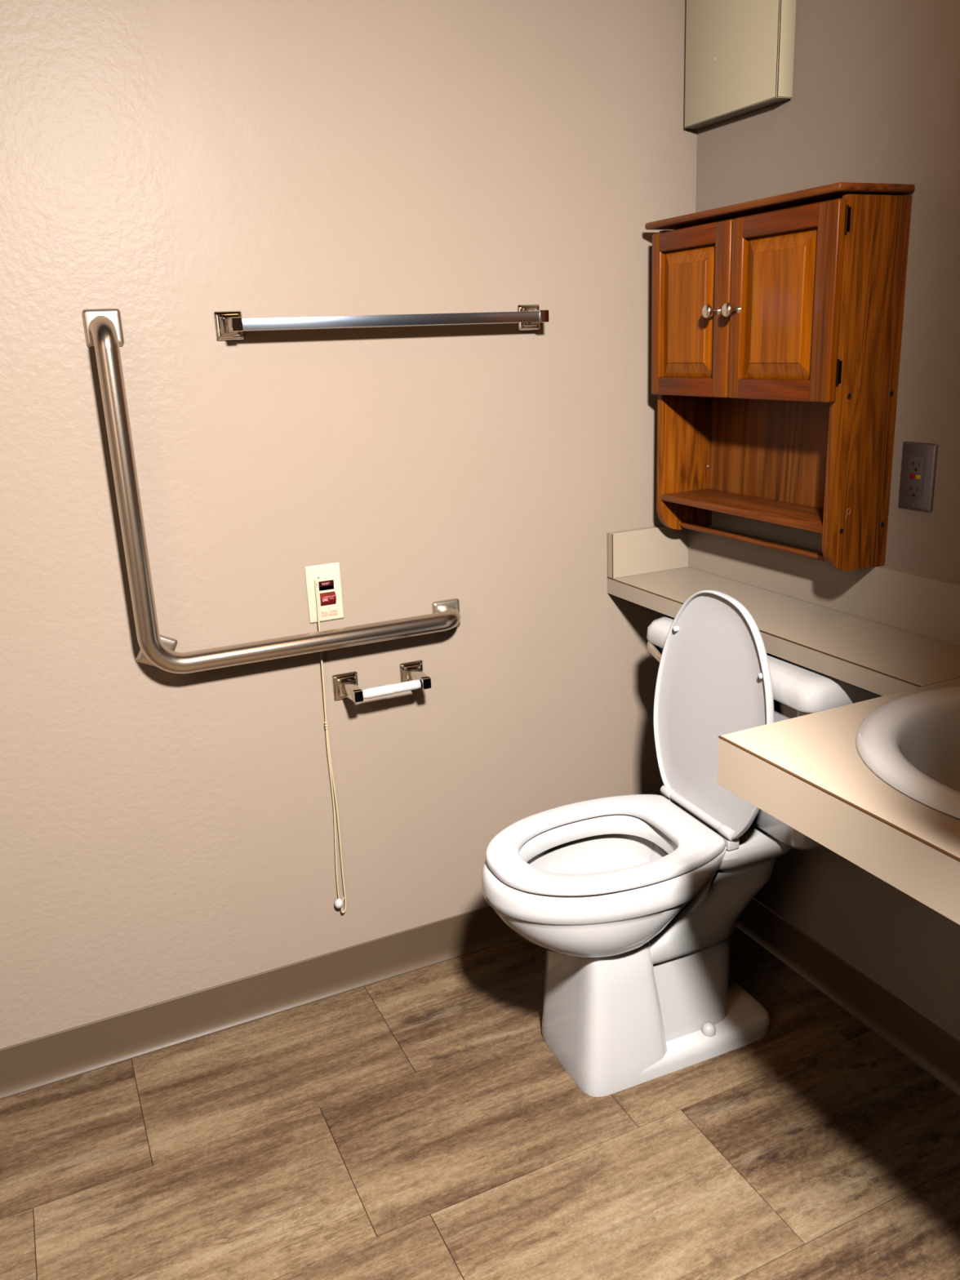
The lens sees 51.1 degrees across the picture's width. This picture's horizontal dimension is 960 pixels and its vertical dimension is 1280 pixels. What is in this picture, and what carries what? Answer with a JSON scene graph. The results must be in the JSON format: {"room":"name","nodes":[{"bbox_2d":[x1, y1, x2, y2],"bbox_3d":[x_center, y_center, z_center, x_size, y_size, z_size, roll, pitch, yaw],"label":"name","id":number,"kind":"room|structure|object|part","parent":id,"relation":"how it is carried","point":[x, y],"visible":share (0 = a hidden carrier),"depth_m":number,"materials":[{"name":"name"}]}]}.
{"room":"accessible bathroom","nodes":[
{"label":"accessible bathroom","id":0,"kind":"room"},
{"bbox_2d":[0,0,697,1048],"bbox_3d":[-0.790,-0.332,1.742,2.750,2.440,0.100,-10,18,-23],"label":"wall","id":1,"kind":"structure","parent":0,"point":[169,165],"depth_m":1.92,"materials":[{"name":"beige paint"}]},
{"bbox_2d":[0,905,521,1099],"bbox_3d":[-0.716,0.801,2.027,2.750,0.102,0.012,-10,18,-23],"label":"baseboard","id":2,"kind":"structure","parent":1,"relation":"attached to","point":[45,1060],"depth_m":2.12,"materials":[{"name":"brown plastic"}]},
{"bbox_2d":[81,308,460,673],"bbox_3d":[-0.339,-0.283,1.874,0.660,0.656,0.076,-10,18,-23],"label":"grab bar","id":3,"kind":"object","parent":1,"relation":"attached to","point":[103,327],"visible":1,"depth_m":1.78,"materials":[{"name":"silver metal"}]},
{"bbox_2d":[304,562,346,913],"bbox_3d":[-0.292,0.220,2.068,0.077,0.764,0.022,-10,18,-23],"label":"emergency pull cord","id":4,"kind":"object","parent":1,"relation":"attached to","point":[323,581],"visible":0.97,"depth_m":1.99,"materials":[{"name":"beige plastic"}]},
{"bbox_3d":[-0.306,-0.093,1.983,0.070,0.114,0.006,-10,18,-23],"label":"wall plate","id":5,"kind":"part","parent":4,"relation":"part of","materials":[{"name":"beige plastic"}]},
{"bbox_2d":[318,579,333,591],"bbox_3d":[-0.302,-0.107,1.977,0.030,0.019,0.002,-10,18,-23],"label":"switch","id":6,"kind":"object","parent":4,"relation":"attached to","point":[323,584],"depth_m":1.98,"materials":[{"name":"black plastic"}]},
{"bbox_2d":[319,591,336,605],"bbox_3d":[-0.300,-0.081,1.983,0.031,0.026,0.007,-10,18,-23],"label":"switch","id":7,"kind":"object","parent":4,"relation":"attached to","point":[326,597],"depth_m":1.98,"materials":[{"name":"red plastic"}]},
{"bbox_2d":[213,304,548,340],"bbox_3d":[-0.160,-0.597,1.878,0.651,0.053,0.071,-10,18,-23],"label":"towel bar","id":8,"kind":"object","parent":1,"relation":"attached to","point":[228,325],"visible":1,"depth_m":1.83,"materials":[{"name":"silver metal"}]},
{"bbox_3d":[-0.430,-0.549,1.752,0.025,0.027,0.059,-10,18,-23],"label":"arm","id":9,"kind":"part","parent":8,"relation":"part of","materials":[{"name":"silver metal"}]},
{"bbox_3d":[0.115,-0.641,1.993,0.025,0.027,0.059,-10,18,-23],"label":"arm","id":10,"kind":"part","parent":8,"relation":"part of","materials":[{"name":"silver metal"}]},
{"bbox_2d":[332,659,431,702],"bbox_3d":[-0.192,0.092,2.043,0.197,0.053,0.088,-10,18,-23],"label":"toilet paper holder","id":11,"kind":"object","parent":1,"relation":"attached to","point":[412,676],"visible":1,"depth_m":2.03,"materials":[{"name":"silver metal"}]},
{"bbox_3d":[-0.254,0.104,2.010,0.025,0.027,0.076,-10,18,-23],"label":"arm","id":12,"kind":"part","parent":11,"relation":"part of","materials":[{"name":"silver metal"}]},
{"bbox_3d":[-0.123,0.082,2.067,0.025,0.027,0.076,-10,18,-23],"label":"arm","id":13,"kind":"part","parent":11,"relation":"part of","materials":[{"name":"silver metal"}]},
{"bbox_2d":[0,927,959,1279],"bbox_3d":[-0.098,1.236,0.794,2.850,0.080,3.000,-10,18,-23],"label":"floor","id":14,"kind":"structure","parent":0,"point":[424,1123],"depth_m":1.76,"materials":[{"name":"plastic"}]},
{"bbox_2d":[481,590,881,1097],"bbox_3d":[0.347,0.361,1.922,0.735,0.912,0.517,-9,18,-21],"label":"toilet","id":15,"kind":"object","parent":14,"relation":"on","point":[634,903],"visible":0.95,"depth_m":1.88,"materials":[{"name":"white ceramic"}]},
{"bbox_3d":[0.233,0.477,1.904,0.478,0.188,0.328,-9,18,-21],"label":"bowl","id":16,"kind":"part","parent":15,"relation":"part of","materials":[{"name":"white ceramic"}]},
{"bbox_3d":[0.218,0.379,1.869,0.425,0.016,0.320,-9,18,-21],"label":"seat","id":17,"kind":"part","parent":15,"relation":"part of","materials":[{"name":"white plastic"}]},
{"bbox_3d":[0.372,0.029,2.061,0.033,0.044,0.095,-9,18,-21],"label":"flush lever","id":18,"kind":"part","parent":15,"relation":"part of","materials":[{"name":"silver metal"}]},
{"bbox_3d":[0.430,0.129,1.878,0.039,0.450,0.354,-9,18,-21],"label":"lid","id":19,"kind":"part","parent":15,"relation":"part of","materials":[{"name":"white plastic"}]},
{"bbox_3d":[0.554,0.020,1.919,0.253,0.050,0.517,-9,18,-21],"label":"tank lid","id":20,"kind":"part","parent":15,"relation":"part of","materials":[{"name":"white ceramic"}]},
{"bbox_3d":[0.567,0.186,1.971,0.224,0.306,0.462,-9,18,-21],"label":"tank","id":21,"kind":"part","parent":15,"relation":"part of","materials":[{"name":"white ceramic"}]},
{"bbox_2d":[695,0,959,1041],"bbox_3d":[1.115,-0.208,1.043,0.100,2.440,3.000,-10,18,-23],"label":"wall","id":22,"kind":"structure","parent":0,"point":[876,97],"depth_m":1.74,"materials":[{"name":"beige paint"}]},
{"bbox_2d":[684,0,795,128],"bbox_3d":[0.484,-1.276,1.874,0.042,0.536,0.280,-10,18,-23],"label":"wall box","id":23,"kind":"object","parent":22,"relation":"attached to","point":[740,54],"visible":1,"depth_m":1.90,"materials":[{"name":"beige paint"}]},
{"bbox_2d":[644,182,915,570],"bbox_3d":[0.523,-0.487,1.918,0.188,0.632,0.537,-10,18,-23],"label":"upper cabinet","id":24,"kind":"object","parent":22,"relation":"attached to","point":[777,321],"visible":1,"depth_m":1.79,"materials":[{"name":"brown wood"}]},
{"bbox_3d":[0.441,-0.543,2.146,0.137,0.616,0.016,-10,18,-23],"label":"panel","id":25,"kind":"part","parent":24,"relation":"part of","materials":[{"name":"brown wood"}]},
{"bbox_3d":[0.417,-0.509,2.018,0.017,0.036,0.182,-10,18,-23],"label":"rail","id":26,"kind":"part","parent":24,"relation":"part of","materials":[{"name":"brown wood"}]},
{"bbox_3d":[0.405,-0.776,1.939,0.017,0.037,0.182,-10,18,-23],"label":"rail","id":27,"kind":"part","parent":24,"relation":"part of","materials":[{"name":"brown wood"}]},
{"bbox_3d":[0.410,-0.642,1.978,0.012,0.248,0.180,-10,18,-23],"label":"raised panel","id":28,"kind":"part","parent":24,"relation":"part of","materials":[{"name":"brown wood"}]},
{"bbox_3d":[0.432,-0.615,1.878,0.033,0.025,0.025,-10,18,-23],"label":"knob","id":29,"kind":"part","parent":24,"relation":"part of","materials":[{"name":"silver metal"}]},
{"bbox_3d":[0.457,-0.601,1.827,0.033,0.025,0.025,-10,18,-23],"label":"knob","id":30,"kind":"part","parent":24,"relation":"part of","materials":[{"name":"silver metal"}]},
{"bbox_2d":[661,488,823,533],"bbox_3d":[0.554,-0.261,1.992,0.130,0.013,0.485,-10,18,-23],"label":"open shelf","id":31,"kind":"object","parent":24,"relation":"attached to","point":[806,513],"depth_m":2.00,"materials":[{"name":"brown wood"}]},
{"bbox_3d":[0.604,-0.526,1.943,0.005,0.544,0.485,-10,18,-23],"label":"panel","id":32,"kind":"part","parent":24,"relation":"part of","materials":[{"name":"brown wood"}]},
{"bbox_3d":[0.527,-0.446,1.792,0.017,0.036,0.192,-10,18,-23],"label":"rail","id":33,"kind":"part","parent":24,"relation":"part of","materials":[{"name":"brown wood"}]},
{"bbox_3d":[0.520,-0.580,1.752,0.012,0.248,0.190,-10,18,-23],"label":"raised panel","id":34,"kind":"part","parent":24,"relation":"part of","materials":[{"name":"brown wood"}]},
{"bbox_3d":[0.515,-0.714,1.712,0.017,0.037,0.192,-10,18,-23],"label":"rail","id":35,"kind":"part","parent":24,"relation":"part of","materials":[{"name":"brown wood"}]},
{"bbox_3d":[0.654,-0.422,1.709,0.137,0.616,0.016,-10,18,-23],"label":"panel","id":36,"kind":"part","parent":24,"relation":"part of","materials":[{"name":"brown wood"}]},
{"bbox_2d":[606,524,959,696],"bbox_3d":[0.573,-0.085,1.916,0.227,0.138,0.874,-10,18,-23],"label":"shelf","id":37,"kind":"object","parent":22,"relation":"attached to","point":[882,630],"visible":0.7,"depth_m":1.86,"materials":[{"name":"beige laminate"}]},
{"bbox_2d":[688,525,959,646],"bbox_3d":[0.669,-0.116,1.943,0.020,0.102,0.854,-10,18,-23],"label":"backsplash","id":38,"kind":"structure","parent":22,"relation":"attached to","point":[921,604],"depth_m":1.89,"materials":[{"name":"beige laminate"}]},
{"bbox_2d":[717,676,959,924],"bbox_3d":[0.711,0.135,1.219,0.600,0.172,0.566,-10,18,-23],"label":"countertop","id":39,"kind":"structure","parent":22,"relation":"attached to","point":[808,772],"depth_m":1.20,"materials":[{"name":"beige laminate"}]},
{"bbox_2d":[855,685,959,818],"bbox_3d":[0.729,0.215,1.252,0.500,0.181,0.496,-10,18,-23],"label":"sink","id":40,"kind":"object","parent":39,"relation":"in","point":[911,742],"visible":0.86,"depth_m":1.35,"materials":[{"name":"white ceramic"}]},
{"bbox_2d":[735,897,959,1097],"bbox_3d":[0.825,0.756,1.948,0.012,0.102,1.440,-10,18,-23],"label":"baseboard","id":41,"kind":"structure","parent":22,"relation":"attached to","point":[929,1046],"depth_m":2.06,"materials":[{"name":"brown plastic"}]},
{"bbox_2d":[898,440,937,511],"bbox_3d":[0.746,-0.279,1.717,0.009,0.114,0.070,-10,18,-23],"label":"electrical outlet","id":42,"kind":"object","parent":22,"relation":"attached to","point":[918,464],"visible":1,"depth_m":1.71,"materials":[{"name":"grey"}]},
{"bbox_2d":[906,456,924,497],"bbox_3d":[0.745,-0.279,1.717,0.003,0.067,0.033,-10,18,-23],"label":"receptacle","id":43,"kind":"object","parent":42,"relation":"attached to","point":[915,465],"depth_m":1.72,"materials":[{"name":"grey plastic"}]}
]}

